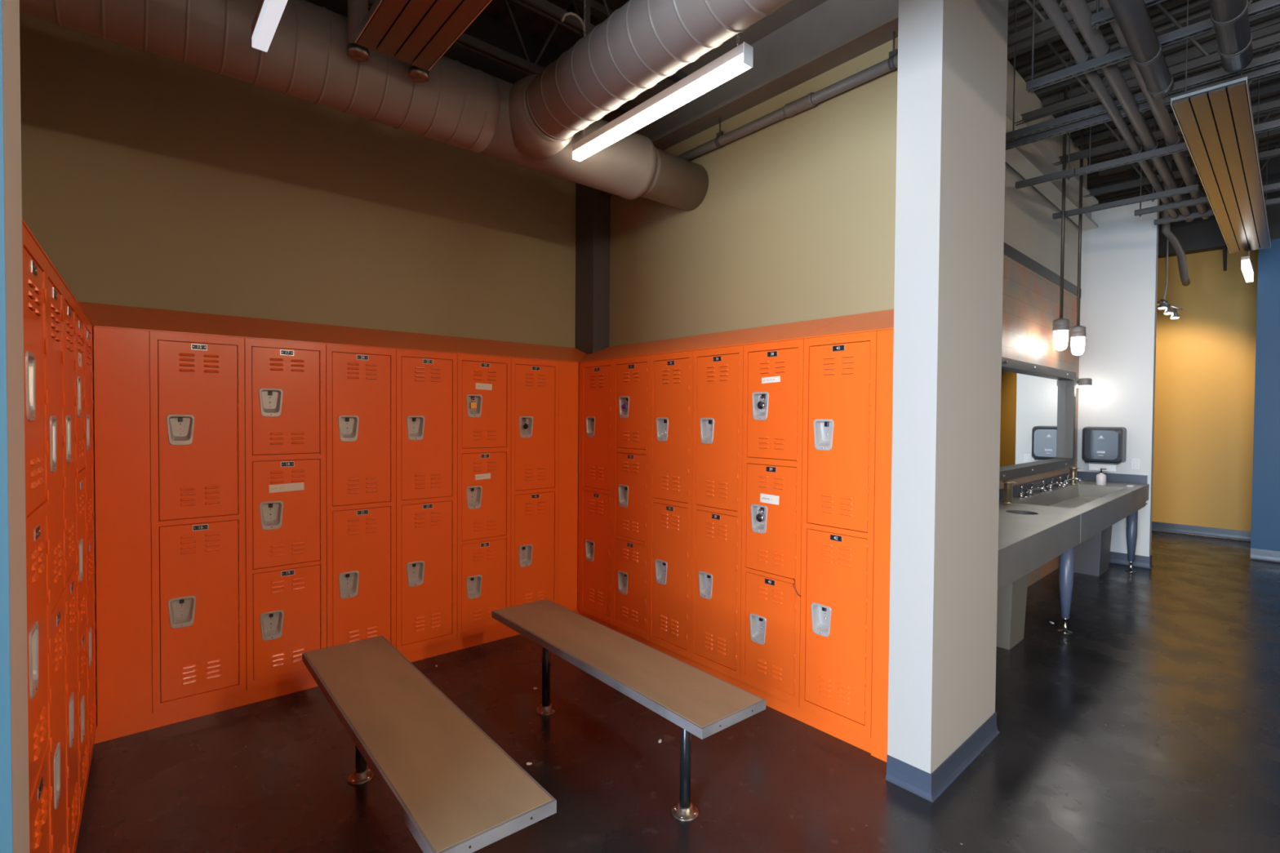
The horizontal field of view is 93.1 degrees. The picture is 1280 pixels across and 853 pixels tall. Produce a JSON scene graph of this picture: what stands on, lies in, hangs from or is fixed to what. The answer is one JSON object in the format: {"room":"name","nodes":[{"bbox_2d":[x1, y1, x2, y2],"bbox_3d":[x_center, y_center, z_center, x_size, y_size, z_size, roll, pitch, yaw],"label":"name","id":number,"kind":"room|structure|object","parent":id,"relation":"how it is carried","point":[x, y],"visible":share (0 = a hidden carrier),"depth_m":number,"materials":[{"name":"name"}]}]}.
{"room":"locker room","nodes":[
{"label":"locker room","id":0,"kind":"room"},
{"bbox_2d":[0,0,29,852],"bbox_3d":[-1.046,-0.693,0.600,0.589,4.400,0.170,-1,1,-40],"label":"wall","id":1,"kind":"structure","parent":0,"point":[14,725],"depth_m":0.77,"materials":[{"name":"beige paint"}]},
{"bbox_2d":[19,0,578,698],"bbox_3d":[-1.860,-0.761,3.876,3.700,4.400,0.150,-1,1,-40],"label":"wall","id":2,"kind":"structure","parent":0,"point":[151,180],"depth_m":3.54,"materials":[{"name":"beige paint"}]},
{"bbox_2d":[75,530,1279,852],"bbox_3d":[3.003,1.541,3.512,16.400,0.120,10.400,-1,1,-40],"label":"floor","id":3,"kind":"structure","parent":0,"point":[1152,726],"depth_m":2.67,"materials":[{"name":"concrete"}]},
{"bbox_2d":[93,591,578,743],"bbox_3d":[-1.457,1.403,3.902,3.053,0.078,0.356,-1,1,-40],"label":"strip","id":4,"kind":"object","parent":3,"relation":"on","point":[130,726],"visible":0.14,"depth_m":3.15,"materials":[{"name":"orange paint"}]},
{"bbox_2d":[93,326,152,727],"bbox_3d":[-2.413,0.462,2.832,0.196,1.829,0.029,-1,1,-40],"label":"filler panel","id":5,"kind":"object","parent":4,"relation":"on","point":[121,356],"visible":1,"depth_m":2.82,"materials":[{"name":"orange paint"}]},
{"bbox_2d":[149,330,246,713],"bbox_3d":[-2.308,0.457,3.155,0.379,1.829,0.393,-1,1,-40],"label":"locker","id":6,"kind":"object","parent":4,"relation":"on","point":[197,382],"visible":0.98,"depth_m":3.00,"materials":[{"name":"orange metal"}]},
{"bbox_2d":[244,337,326,690],"bbox_3d":[-2.018,0.454,3.402,0.379,1.829,0.393,-1,1,-40],"label":"locker","id":7,"kind":"object","parent":4,"relation":"on","point":[286,470],"visible":0.97,"depth_m":3.25,"materials":[{"name":"orange metal"}]},
{"bbox_2d":[325,344,395,648],"bbox_3d":[-1.728,0.452,3.649,0.379,1.829,0.393,-1,1,-40],"label":"locker","id":8,"kind":"object","parent":4,"relation":"on","point":[361,381],"visible":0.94,"depth_m":3.50,"materials":[{"name":"orange metal"}]},
{"bbox_2d":[77,301,586,362],"bbox_3d":[-1.587,-0.544,3.750,3.434,0.159,0.400,-1,1,-40],"label":"sloped top","id":9,"kind":"object","parent":8,"relation":"on","point":[100,315],"visible":0.58,"depth_m":3.45,"materials":[{"name":"orange paint"}]},
{"bbox_2d":[395,349,457,653],"bbox_3d":[-1.438,0.449,3.896,0.379,1.829,0.393,-1,1,-40],"label":"locker","id":10,"kind":"object","parent":4,"relation":"on","point":[426,382],"visible":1,"depth_m":3.74,"materials":[{"name":"orange metal"}]},
{"bbox_2d":[457,353,511,639],"bbox_3d":[-1.148,0.447,4.143,0.379,1.829,0.393,-1,1,-40],"label":"locker","id":11,"kind":"object","parent":4,"relation":"on","point":[483,432],"visible":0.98,"depth_m":3.99,"materials":[{"name":"orange metal"}]},
{"bbox_2d":[510,357,559,606],"bbox_3d":[-0.858,0.444,4.390,0.379,1.829,0.393,-1,1,-40],"label":"locker","id":12,"kind":"object","parent":4,"relation":"on","point":[534,529],"visible":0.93,"depth_m":4.24,"materials":[{"name":"orange metal"}]},
{"bbox_2d":[557,361,578,610],"bbox_3d":[-0.533,0.445,4.434,0.169,1.829,0.029,-1,1,-40],"label":"filler panel","id":13,"kind":"object","parent":4,"relation":"on","point":[568,384],"visible":0.79,"depth_m":4.42,"materials":[{"name":"orange paint"}]},
{"bbox_2d":[302,635,556,852],"bbox_3d":[-0.850,1.239,2.146,0.335,0.481,1.562,0,1,-39],"label":"bench","id":14,"kind":"object","parent":3,"relation":"on","point":[455,790],"visible":1,"depth_m":1.88,"materials":[{"name":"brown"}]},
{"bbox_2d":[491,599,765,822],"bbox_3d":[-0.164,1.232,2.731,0.335,0.481,1.562,0,1,-40],"label":"bench","id":15,"kind":"object","parent":3,"relation":"on","point":[703,704],"visible":1,"depth_m":2.46,"materials":[{"name":"brown wood"}]},
{"bbox_2d":[578,610,871,753],"bbox_3d":[0.434,1.419,3.738,0.356,0.078,2.317,-1,1,-40],"label":"strip","id":16,"kind":"object","parent":3,"relation":"on","point":[860,740],"visible":0.29,"depth_m":3.11,"materials":[{"name":"orange paint"}]},
{"bbox_2d":[577,362,581,610],"bbox_3d":[-0.434,0.445,4.475,0.029,1.829,0.030,-1,1,-40],"label":"filler panel","id":17,"kind":"object","parent":16,"relation":"on","point":[580,363],"visible":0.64,"depth_m":4.46,"materials":[{"name":"orange paint"}]},
{"bbox_2d":[580,359,613,624],"bbox_3d":[-0.165,0.448,4.433,0.393,1.829,0.379,-1,1,-40],"label":"locker","id":18,"kind":"object","parent":16,"relation":"on","point":[597,376],"visible":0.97,"depth_m":4.30,"materials":[{"name":"orange metal"}]},
{"bbox_2d":[612,355,650,640],"bbox_3d":[0.082,0.455,4.143,0.393,1.829,0.379,-1,1,-40],"label":"locker","id":19,"kind":"object","parent":16,"relation":"on","point":[631,375],"visible":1,"depth_m":4.01,"materials":[{"name":"orange metal"}]},
{"bbox_2d":[648,351,693,658],"bbox_3d":[0.329,0.463,3.853,0.393,1.829,0.379,-1,1,-40],"label":"locker","id":20,"kind":"object","parent":16,"relation":"on","point":[671,378],"visible":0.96,"depth_m":3.72,"materials":[{"name":"orange metal"}]},
{"bbox_2d":[690,345,743,680],"bbox_3d":[0.576,0.470,3.563,0.393,1.829,0.379,-1,1,-40],"label":"locker","id":21,"kind":"object","parent":16,"relation":"on","point":[717,372],"visible":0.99,"depth_m":3.43,"materials":[{"name":"orange metal"}]},
{"bbox_2d":[740,338,804,706],"bbox_3d":[0.823,0.477,3.273,0.393,1.829,0.379,-1,1,-40],"label":"locker","id":22,"kind":"object","parent":16,"relation":"on","point":[772,461],"visible":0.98,"depth_m":3.14,"materials":[{"name":"orange metal"}]},
{"bbox_2d":[578,315,847,362],"bbox_3d":[0.202,-0.536,4.000,0.400,0.159,2.330,-1,1,-40],"label":"sloped top","id":23,"kind":"object","parent":22,"relation":"on","point":[798,330],"visible":0.64,"depth_m":3.65,"materials":[{"name":"orange paint"}]},
{"bbox_2d":[799,330,876,737],"bbox_3d":[1.071,0.484,2.983,0.393,1.829,0.379,-1,1,-40],"label":"locker","id":24,"kind":"object","parent":16,"relation":"on","point":[840,371],"visible":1,"depth_m":2.85,"materials":[{"name":"orange metal"}]},
{"bbox_2d":[803,309,893,338],"bbox_3d":[1.123,-0.509,2.918,0.400,0.159,0.510,-1,1,-40],"label":"sloped top","id":25,"kind":"object","parent":24,"relation":"on","point":[882,320],"visible":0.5,"depth_m":2.94,"materials":[{"name":"orange paint"}]},
{"bbox_2d":[871,328,893,762],"bbox_3d":[1.101,0.529,2.674,0.029,1.907,0.128,-1,1,-40],"label":"filler panel","id":26,"kind":"object","parent":3,"relation":"on","point":[885,339],"visible":0.57,"depth_m":2.68,"materials":[{"name":"orange paint"}]},
{"bbox_2d":[996,573,1028,649],"bbox_3d":[2.461,1.142,4.163,0.376,0.645,0.296,-1,1,-43],"label":"waste bin","id":27,"kind":"object","parent":3,"relation":"on","point":[1011,598],"visible":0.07,"depth_m":4.01,"materials":[{"name":"grey metal"}]},
{"bbox_2d":[997,471,1149,634],"bbox_3d":[3.252,0.984,4.808,4.678,0.947,0.611,-1,1,-43],"label":"countertop","id":28,"kind":"structure","parent":3,"relation":"on","point":[1036,530],"depth_m":4.33,"materials":[{"name":"grey stone"}]},
{"bbox_2d":[1001,480,1016,503],"bbox_3d":[2.871,0.512,4.715,0.088,0.166,0.099,-1,1,-43],"label":"soap dispenser","id":29,"kind":"object","parent":28,"relation":"on","point":[1007,495],"visible":1,"depth_m":4.69,"materials":[{"name":"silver metal"}]},
{"bbox_2d":[1017,482,1048,498],"bbox_3d":[3.284,0.537,5.034,0.331,0.109,0.187,-1,1,-43],"label":"faucet","id":30,"kind":"object","parent":28,"relation":"on","point":[1028,491],"visible":1,"depth_m":5.03,"materials":[{"name":"silver metal"}]},
{"bbox_2d":[1039,478,1067,492],"bbox_3d":[3.740,0.532,5.455,0.331,0.109,0.187,-1,1,-43],"label":"faucet","id":31,"kind":"object","parent":28,"relation":"on","point":[1048,486],"visible":0.89,"depth_m":5.46,"materials":[{"name":"silver metal"}]},
{"bbox_2d":[1095,468,1106,485],"bbox_3d":[4.593,0.500,6.035,0.082,0.164,0.082,-1,1,-43],"label":"soap bottle","id":32,"kind":"object","parent":28,"relation":"on","point":[1100,477],"visible":1,"depth_m":6.01,"materials":[{"name":"white plastic"}]},
{"bbox_2d":[1073,525,1111,576],"bbox_3d":[4.505,1.120,6.078,0.536,0.645,0.316,-1,1,-43],"label":"waste bin","id":33,"kind":"object","parent":3,"relation":"on","point":[1091,556],"visible":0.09,"depth_m":5.91,"materials":[{"name":"grey plastic"}]},
{"bbox_3d":[-2.020,1.437,1.892,0.356,0.078,1.954,0,1,-39],"label":"strip","id":34,"kind":"object","parent":3,"relation":"on","visible":0},
{"bbox_2d":[22,222,53,852],"bbox_3d":[-1.520,0.498,1.262,0.393,1.829,0.379,0,1,-39],"label":"locker","id":35,"kind":"object","parent":34,"relation":"on","point":[34,262],"visible":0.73,"depth_m":1.38,"materials":[{"name":"orange metal"}]},
{"bbox_2d":[46,258,69,852],"bbox_3d":[-1.760,0.491,1.558,0.393,1.829,0.380,0,1,-39],"label":"locker","id":36,"kind":"object","parent":34,"relation":"on","point":[55,288],"visible":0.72,"depth_m":1.68,"materials":[{"name":"orange metal"}]},
{"bbox_2d":[22,217,64,283],"bbox_3d":[-1.478,-0.495,1.191,0.400,0.159,1.266,0,1,-39],"label":"sloped top","id":37,"kind":"object","parent":36,"relation":"on","point":[23,220],"visible":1,"depth_m":1.43,"materials":[{"name":"orange paint"}]},
{"bbox_2d":[62,283,80,852],"bbox_3d":[-1.999,0.484,1.854,0.393,1.829,0.379,0,1,-39],"label":"locker","id":38,"kind":"object","parent":34,"relation":"on","point":[69,304],"visible":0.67,"depth_m":1.98,"materials":[{"name":"orange metal"}]},
{"bbox_2d":[75,301,89,819],"bbox_3d":[-2.239,0.476,2.151,0.393,1.829,0.379,0,1,-39],"label":"locker","id":39,"kind":"object","parent":34,"relation":"on","point":[80,316],"visible":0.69,"depth_m":2.28,"materials":[{"name":"orange metal"}]},
{"bbox_2d":[84,315,96,769],"bbox_3d":[-2.478,0.469,2.447,0.393,1.829,0.379,0,1,-39],"label":"locker","id":40,"kind":"object","parent":34,"relation":"on","point":[88,327],"visible":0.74,"depth_m":2.59,"materials":[{"name":"orange metal"}]},
{"bbox_2d":[92,345,96,723],"bbox_3d":[-2.475,0.464,2.726,0.029,1.829,0.047,0,1,-39],"label":"filler panel","id":41,"kind":"object","parent":34,"relation":"on","point":[92,345],"visible":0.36,"depth_m":2.74,"materials":[{"name":"orange paint"}]},
{"bbox_2d":[608,37,897,346],"bbox_3d":[0.552,-0.258,4.072,0.220,3.420,3.000,-1,1,-40],"label":"wall","id":42,"kind":"structure","parent":0,"point":[794,221],"depth_m":3.59,"materials":[{"name":"beige paint"}]},
{"bbox_2d":[574,182,609,353],"bbox_3d":[-0.378,-1.775,4.851,0.160,2.388,0.246,-1,1,-40],"label":"steel column","id":43,"kind":"structure","parent":42,"relation":"attached to","point":[592,208],"depth_m":4.78,"materials":[{"name":"grey metal"}]},
{"bbox_2d":[600,0,898,150],"bbox_3d":[0.534,-2.170,3.904,0.290,0.410,2.839,-1,1,-40],"label":"steel beam","id":44,"kind":"structure","parent":42,"relation":"on","point":[802,41],"depth_m":3.51,"materials":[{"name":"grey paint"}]},
{"bbox_2d":[601,31,897,197],"bbox_3d":[0.490,-1.870,3.874,0.074,0.188,2.839,-1,1,-40],"label":"pipe","id":45,"kind":"object","parent":44,"relation":"hanging from","point":[811,100],"visible":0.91,"depth_m":3.37,"materials":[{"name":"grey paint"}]},
{"bbox_2d":[481,0,1279,205],"bbox_3d":[3.070,-2.979,3.455,16.490,0.120,10.400,-1,1,-40],"label":"ceiling","id":46,"kind":"structure","parent":0,"point":[528,21],"depth_m":4.76,"materials":[{"name":"grey paint"}]},
{"bbox_2d":[251,0,288,52],"bbox_3d":[-0.972,-2.157,1.731,0.054,1.515,1.394,-1,1,-40],"label":"lamp","id":47,"kind":"object","parent":46,"relation":"hanging from","point":[268,13],"visible":1,"depth_m":2.13,"materials":[{"name":"beige plastic"}]},
{"bbox_2d":[346,0,369,62],"bbox_3d":[-1.155,-2.226,2.481,0.086,1.409,0.086,-1,1,-40],"label":"pipe","id":48,"kind":"object","parent":46,"relation":"hanging from","point":[357,10],"visible":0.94,"depth_m":2.46,"materials":[{"name":"metal"}]},
{"bbox_2d":[19,0,708,211],"bbox_3d":[-0.899,-2.177,2.963,3.399,1.521,0.490,-1,1,-40],"label":"air duct","id":49,"kind":"object","parent":46,"relation":"hanging from","point":[465,107],"visible":0.86,"depth_m":2.65,"materials":[{"name":"silver metal"}]},
{"bbox_2d":[560,12,586,138],"bbox_3d":[-0.344,-1.865,3.245,0.158,0.705,0.058,-1,1,-40],"label":"conduit","id":50,"kind":"object","parent":49,"relation":"attached to","point":[565,15],"visible":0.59,"depth_m":3.25,"materials":[{"name":"grey metal"}]},
{"bbox_2d":[408,62,429,82],"bbox_3d":[-0.963,-2.227,2.637,0.086,1.409,0.086,-1,1,-40],"label":"pipe","id":51,"kind":"object","parent":46,"relation":"hanging from","point":[417,74],"visible":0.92,"depth_m":2.63,"materials":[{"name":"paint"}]},
{"bbox_2d":[354,0,492,71],"bbox_3d":[0.313,-2.190,0.935,0.299,1.400,4.112,-1,1,-40],"label":"ceiling panel","id":52,"kind":"object","parent":46,"relation":"hanging from","point":[419,33],"visible":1,"depth_m":2.31,"materials":[{"name":"brown wood"}]},
{"bbox_2d":[368,0,634,114],"bbox_3d":[-1.337,-2.618,3.389,3.490,0.659,0.070,-1,1,-40],"label":"joist","id":53,"kind":"object","parent":46,"relation":"attached to","point":[597,10],"visible":0.34,"depth_m":3.86,"materials":[{"name":"grey paint"}]},
{"bbox_2d":[511,0,688,82],"bbox_3d":[-1.972,-2.609,2.138,6.500,0.639,0.070,-1,1,-40],"label":"joist","id":54,"kind":"object","parent":46,"relation":"attached to","point":[544,8],"visible":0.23,"depth_m":3.43,"materials":[{"name":"grey paint"}]},
{"bbox_2d":[525,0,791,139],"bbox_3d":[1.687,-2.129,0.550,0.316,1.488,6.539,-1,1,-40],"label":"air duct","id":55,"kind":"object","parent":46,"relation":"hanging from","point":[642,43],"visible":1,"depth_m":2.45,"materials":[{"name":"grey metal"}]},
{"bbox_2d":[572,0,753,161],"bbox_3d":[0.045,-2.170,2.781,0.054,1.515,1.174,-1,1,-40],"label":"lamp","id":56,"kind":"object","parent":46,"relation":"hanging from","point":[739,60],"visible":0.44,"depth_m":2.66,"materials":[{"name":"beige plastic"}]},
{"bbox_2d":[1007,0,1103,48],"bbox_3d":[3.923,-2.583,1.905,0.074,0.599,5.640,-1,1,-43],"label":"joist","id":57,"kind":"object","parent":46,"relation":"attached to","point":[1046,26],"visible":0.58,"depth_m":3.58,"materials":[{"name":"grey paint"}]},
{"bbox_2d":[1052,87,1069,350],"bbox_3d":[3.704,-1.809,5.305,0.124,2.280,0.124,-1,1,-43],"label":"pendant lamp","id":58,"kind":"object","parent":46,"relation":"hanging from","point":[1060,327],"visible":1,"depth_m":5.29,"materials":[{"name":"white"}]},
{"bbox_2d":[1070,128,1085,355],"bbox_3d":[4.152,-1.814,5.719,0.124,2.280,0.124,-1,1,-43],"label":"pendant lamp","id":59,"kind":"object","parent":46,"relation":"hanging from","point":[1077,333],"visible":0.98,"depth_m":5.71,"materials":[{"name":"white"}]},
{"bbox_2d":[1052,118,1199,219],"bbox_3d":[4.148,-2.414,5.216,0.042,1.060,0.990,-1,1,-43],"label":"channel","id":60,"kind":"object","parent":46,"relation":"hanging from","point":[1153,196],"visible":0.94,"depth_m":5.15,"materials":[{"name":"grey metal"}]},
{"bbox_2d":[1090,0,1167,29],"bbox_3d":[2.359,-2.382,2.598,0.041,1.050,0.672,-1,1,-43],"label":"channel","id":61,"kind":"object","parent":46,"relation":"hanging from","point":[1104,16],"visible":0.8,"depth_m":2.81,"materials":[{"name":"grey metal"}]},
{"bbox_2d":[1107,0,1173,98],"bbox_3d":[1.976,-1.798,2.489,2.220,0.108,0.108,-1,1,-43],"label":"ceiling pipe","id":62,"kind":"object","parent":61,"relation":"hanging from","point":[1132,17],"visible":1,"depth_m":2.80,"materials":[{"name":"grey metal"}]},
{"bbox_2d":[1208,0,1253,72],"bbox_3d":[2.165,-1.812,2.269,2.200,0.118,0.118,-1,1,-43],"label":"ceiling pipe","id":63,"kind":"object","parent":61,"relation":"hanging from","point":[1229,18],"visible":1,"depth_m":2.73,"materials":[{"name":"grey metal"}]},
{"bbox_2d":[1005,0,1279,142],"bbox_3d":[3.014,-2.444,3.731,0.042,0.960,1.450,-1,1,-43],"label":"channel","id":64,"kind":"object","parent":46,"relation":"hanging from","point":[1273,58],"visible":0.67,"depth_m":3.81,"materials":[{"name":"grey metal"}]},
{"bbox_2d":[1007,0,1279,125],"bbox_3d":[4.768,-2.591,2.686,0.070,0.599,5.640,-1,1,-43],"label":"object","id":65,"kind":"structure","parent":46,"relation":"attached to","point":[1208,60],"depth_m":4.34,"materials":[{"name":"grey paint"}]},
{"bbox_2d":[1026,0,1279,93],"bbox_3d":[2.547,-2.389,3.029,0.042,1.050,1.050,-1,1,-43],"label":"channel","id":66,"kind":"object","parent":46,"relation":"hanging from","point":[1262,6],"visible":0.71,"depth_m":3.11,"materials":[{"name":"grey metal"}]},
{"bbox_2d":[1038,0,1178,222],"bbox_3d":[3.058,-1.970,3.880,5.700,0.060,0.060,-1,1,-43],"label":"ceiling pipe","id":67,"kind":"object","parent":66,"relation":"on","point":[1054,11],"visible":0.96,"depth_m":3.50,"materials":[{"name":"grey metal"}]},
{"bbox_2d":[1062,0,1193,222],"bbox_3d":[3.149,-1.976,3.855,5.800,0.076,0.077,-1,1,-43],"label":"ceiling pipe","id":68,"kind":"object","parent":66,"relation":"on","point":[1079,11],"visible":0.94,"depth_m":3.51,"materials":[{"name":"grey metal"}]},
{"bbox_2d":[1005,62,1279,150],"bbox_3d":[3.077,-1.988,3.815,0.042,0.045,1.470,-1,1,-43],"label":"channel","id":69,"kind":"object","parent":68,"relation":"attached to","point":[1272,69],"visible":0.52,"depth_m":3.88,"materials":[{"name":"grey metal"}]},
{"bbox_2d":[1099,0,1210,219],"bbox_3d":[3.227,-1.974,3.771,5.800,0.076,0.077,-1,1,-43],"label":"ceiling pipe","id":70,"kind":"object","parent":66,"relation":"on","point":[1159,111],"visible":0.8,"depth_m":3.92,"materials":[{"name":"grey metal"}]},
{"bbox_2d":[1042,22,1279,165],"bbox_3d":[5.576,-2.600,3.432,0.074,0.599,5.640,-1,1,-43],"label":"joist","id":71,"kind":"object","parent":46,"relation":"attached to","point":[1273,29],"visible":0.44,"depth_m":4.92,"materials":[{"name":"grey paint"}]},
{"bbox_2d":[1156,238,1182,319],"bbox_3d":[6.306,-2.119,7.199,0.122,1.694,0.236,-1,1,-43],"label":"light bar","id":72,"kind":"object","parent":46,"relation":"hanging from","point":[1162,303],"visible":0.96,"depth_m":7.22,"materials":[{"name":"grey metal"}]},
{"bbox_2d":[1064,53,1279,180],"bbox_3d":[3.683,-2.403,4.201,0.042,1.050,1.230,-1,1,-43],"label":"channel","id":73,"kind":"object","parent":46,"relation":"hanging from","point":[1273,125],"visible":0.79,"depth_m":4.32,"materials":[{"name":"grey metal"}]},
{"bbox_2d":[1014,168,1075,189],"bbox_3d":[3.140,-1.924,4.706,0.041,0.045,0.390,-1,1,-43],"label":"channel","id":74,"kind":"object","parent":73,"relation":"attached to","point":[1069,172],"visible":1,"depth_m":4.69,"materials":[{"name":"grey metal"}]},
{"bbox_2d":[1161,137,1190,286],"bbox_3d":[5.749,-2.260,6.471,1.046,1.373,0.088,0,1,-39],"label":"pipe","id":75,"kind":"object","parent":46,"relation":"hanging from","point":[1171,237],"visible":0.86,"depth_m":6.36,"materials":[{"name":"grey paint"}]},
{"bbox_2d":[1074,83,1279,197],"bbox_3d":[6.420,-2.609,4.213,0.070,0.599,5.640,-1,1,-43],"label":"joist","id":76,"kind":"object","parent":46,"relation":"attached to","point":[1275,89],"visible":0.3,"depth_m":5.88,"materials":[{"name":"grey paint"}]},
{"bbox_2d":[1098,128,1279,213],"bbox_3d":[7.265,-2.618,4.993,0.074,0.599,5.640,-1,1,-43],"label":"joist","id":77,"kind":"object","parent":46,"relation":"attached to","point":[1273,133],"visible":0.3,"depth_m":6.69,"materials":[{"name":"grey paint"}]},
{"bbox_2d":[1133,143,1279,217],"bbox_3d":[4.871,-2.418,5.155,0.042,1.040,1.020,-1,1,-43],"label":"channel","id":78,"kind":"object","parent":46,"relation":"hanging from","point":[1276,186],"visible":0.66,"depth_m":5.32,"materials":[{"name":"grey metal"}]},
{"bbox_2d":[1154,197,1279,225],"bbox_3d":[5.299,-2.432,5.502,0.042,1.020,0.950,-1,1,-43],"label":"channel","id":79,"kind":"object","parent":46,"relation":"hanging from","point":[1273,201],"visible":0.56,"depth_m":5.64,"materials":[{"name":"grey metal"}]},
{"bbox_2d":[1170,0,1271,253],"bbox_3d":[4.496,-2.329,4.559,4.262,1.200,0.288,-1,1,-43],"label":"ceiling panel","id":80,"kind":"object","parent":46,"relation":"hanging from","point":[1215,123],"visible":0.94,"depth_m":3.87,"materials":[{"name":"brown wood"}]},
{"bbox_2d":[1240,250,1253,282],"bbox_3d":[6.245,-2.248,6.212,0.850,1.400,0.060,-1,1,-43],"label":"lamp","id":81,"kind":"object","parent":46,"relation":"hanging from","point":[1247,269],"visible":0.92,"depth_m":6.04,"materials":[{"name":"white"}]},
{"bbox_2d":[887,0,1008,773],"bbox_3d":[1.407,-0.716,2.697,0.760,4.400,0.180,-1,1,-40],"label":"column","id":82,"kind":"structure","parent":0,"point":[953,54],"depth_m":2.51,"materials":[{"name":"grey paint"}]},
{"bbox_2d":[884,711,999,802],"bbox_3d":[1.398,1.434,2.731,0.795,0.100,0.198,-1,1,-40],"label":"baseboard","id":83,"kind":"structure","parent":82,"relation":"attached to","point":[928,786],"depth_m":2.53,"materials":[{"name":"blue rubber"}]},
{"bbox_2d":[1004,59,1087,286],"bbox_3d":[3.081,-0.750,5.137,4.980,4.400,0.140,-1,1,-43],"label":"wall","id":84,"kind":"structure","parent":0,"point":[1030,228],"depth_m":5.46,"materials":[{"name":"beige paint"}]},
{"bbox_2d":[999,254,1079,586],"bbox_3d":[3.034,0.037,5.009,4.705,2.830,0.014,-1,1,-43],"label":"cladding","id":85,"kind":"object","parent":84,"relation":"attached to","point":[1030,300],"visible":0.21,"depth_m":5.49,"materials":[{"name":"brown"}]},
{"bbox_2d":[999,356,1076,480],"bbox_3d":[3.217,-0.063,5.101,3.260,0.950,0.092,-1,1,-43],"label":"wall mirror","id":86,"kind":"object","parent":85,"relation":"attached to","point":[1038,402],"visible":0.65,"depth_m":5.43,"materials":[{"name":"clear glass"}]},
{"bbox_2d":[1000,368,1066,468],"bbox_3d":[3.190,-0.064,5.129,3.130,0.820,0.012,-1,1,-43],"label":"mirror glass","id":87,"kind":"object","parent":86,"relation":"attached to","point":[1033,427],"depth_m":5.39,"materials":[{"name":"white"}]},
{"bbox_2d":[1075,377,1092,395],"bbox_3d":[4.632,-0.417,6.350,0.116,0.200,0.168,-1,1,-43],"label":"wall lamp","id":88,"kind":"object","parent":85,"relation":"attached to","point":[1085,384],"visible":0.88,"depth_m":6.30,"materials":[{"name":"grey glass"}]},
{"bbox_2d":[1003,242,1081,297],"bbox_3d":[3.046,-1.425,4.979,4.705,0.095,0.020,-1,1,-43],"label":"trim","id":89,"kind":"structure","parent":84,"relation":"attached to","point":[1009,251],"depth_m":5.44,"materials":[{"name":"grey metal"}]},
{"bbox_2d":[1004,99,1098,230],"bbox_3d":[3.111,-2.236,4.903,4.670,0.280,0.130,-1,1,-43],"label":"beam","id":90,"kind":"structure","parent":84,"relation":"attached to","point":[1035,159],"depth_m":5.27,"materials":[{"name":"grey metal"}]},
{"bbox_2d":[999,471,1147,500],"bbox_3d":[3.250,0.553,4.805,4.678,0.085,0.595,-1,1,-43],"label":"backsplash","id":91,"kind":"structure","parent":84,"relation":"attached to","point":[1132,478],"depth_m":6.21,"materials":[{"name":"grey stone"}]},
{"bbox_2d":[1076,199,1159,556],"bbox_3d":[5.025,-0.450,6.411,0.120,3.780,0.638,-1,1,-43],"label":"wall","id":92,"kind":"structure","parent":0,"point":[1119,259],"depth_m":6.31,"materials":[{"name":"grey paint"}]},
{"bbox_2d":[1081,426,1126,464],"bbox_3d":[4.855,0.195,6.351,0.220,0.383,0.350,-1,1,-43],"label":"dispenser","id":93,"kind":"object","parent":92,"relation":"attached to","point":[1100,445],"visible":1,"depth_m":6.27,"materials":[{"name":"grey plastic"}]},
{"bbox_2d":[1088,462,1115,471],"bbox_3d":[4.836,0.422,6.339,0.002,0.085,0.230,-1,1,-43],"label":"paper towel","id":94,"kind":"object","parent":93,"relation":"hanging from","point":[1112,468],"visible":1,"depth_m":6.34,"materials":[{"name":"white paper"}]},
{"bbox_2d":[1109,551,1152,568],"bbox_3d":[5.017,1.379,6.439,0.154,0.120,0.655,-1,1,-43],"label":"baseboard","id":95,"kind":"structure","parent":92,"relation":"attached to","point":[1144,562],"depth_m":6.26,"materials":[{"name":"blue rubber"}]},
{"bbox_2d":[1158,193,1227,257],"bbox_3d":[6.695,-2.636,8.421,0.215,0.699,2.750,-1,1,-43],"label":"header beam","id":96,"kind":"structure","parent":0,"point":[1198,235],"depth_m":7.80,"materials":[{"name":"black metal"}]},
{"bbox_2d":[1151,248,1258,531],"bbox_3d":[7.288,-0.776,8.098,0.181,4.400,4.700,-1,1,-43],"label":"wall","id":97,"kind":"structure","parent":0,"point":[1205,369],"depth_m":7.88,"materials":[{"name":"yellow paint"}]},
{"bbox_2d":[1151,521,1250,541],"bbox_3d":[7.265,1.366,8.002,0.016,0.120,4.290,-1,1,-43],"label":"baseboard","id":98,"kind":"structure","parent":97,"relation":"attached to","point":[1156,526],"depth_m":7.92,"materials":[{"name":"blue rubber"}]},
{"bbox_2d":[1250,155,1279,551],"bbox_3d":[8.288,-0.710,4.968,0.160,4.400,4.545,-1,1,-43],"label":"wall","id":99,"kind":"structure","parent":0,"point":[1265,502],"depth_m":6.51,"materials":[{"name":"blue paint"}]},
{"bbox_2d":[1249,547,1279,563],"bbox_3d":[8.139,1.429,5.022,0.016,0.120,4.346,-1,1,-43],"label":"baseboard","id":100,"kind":"structure","parent":99,"relation":"attached to","point":[1255,553],"depth_m":6.54,"materials":[{"name":"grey rubber"}]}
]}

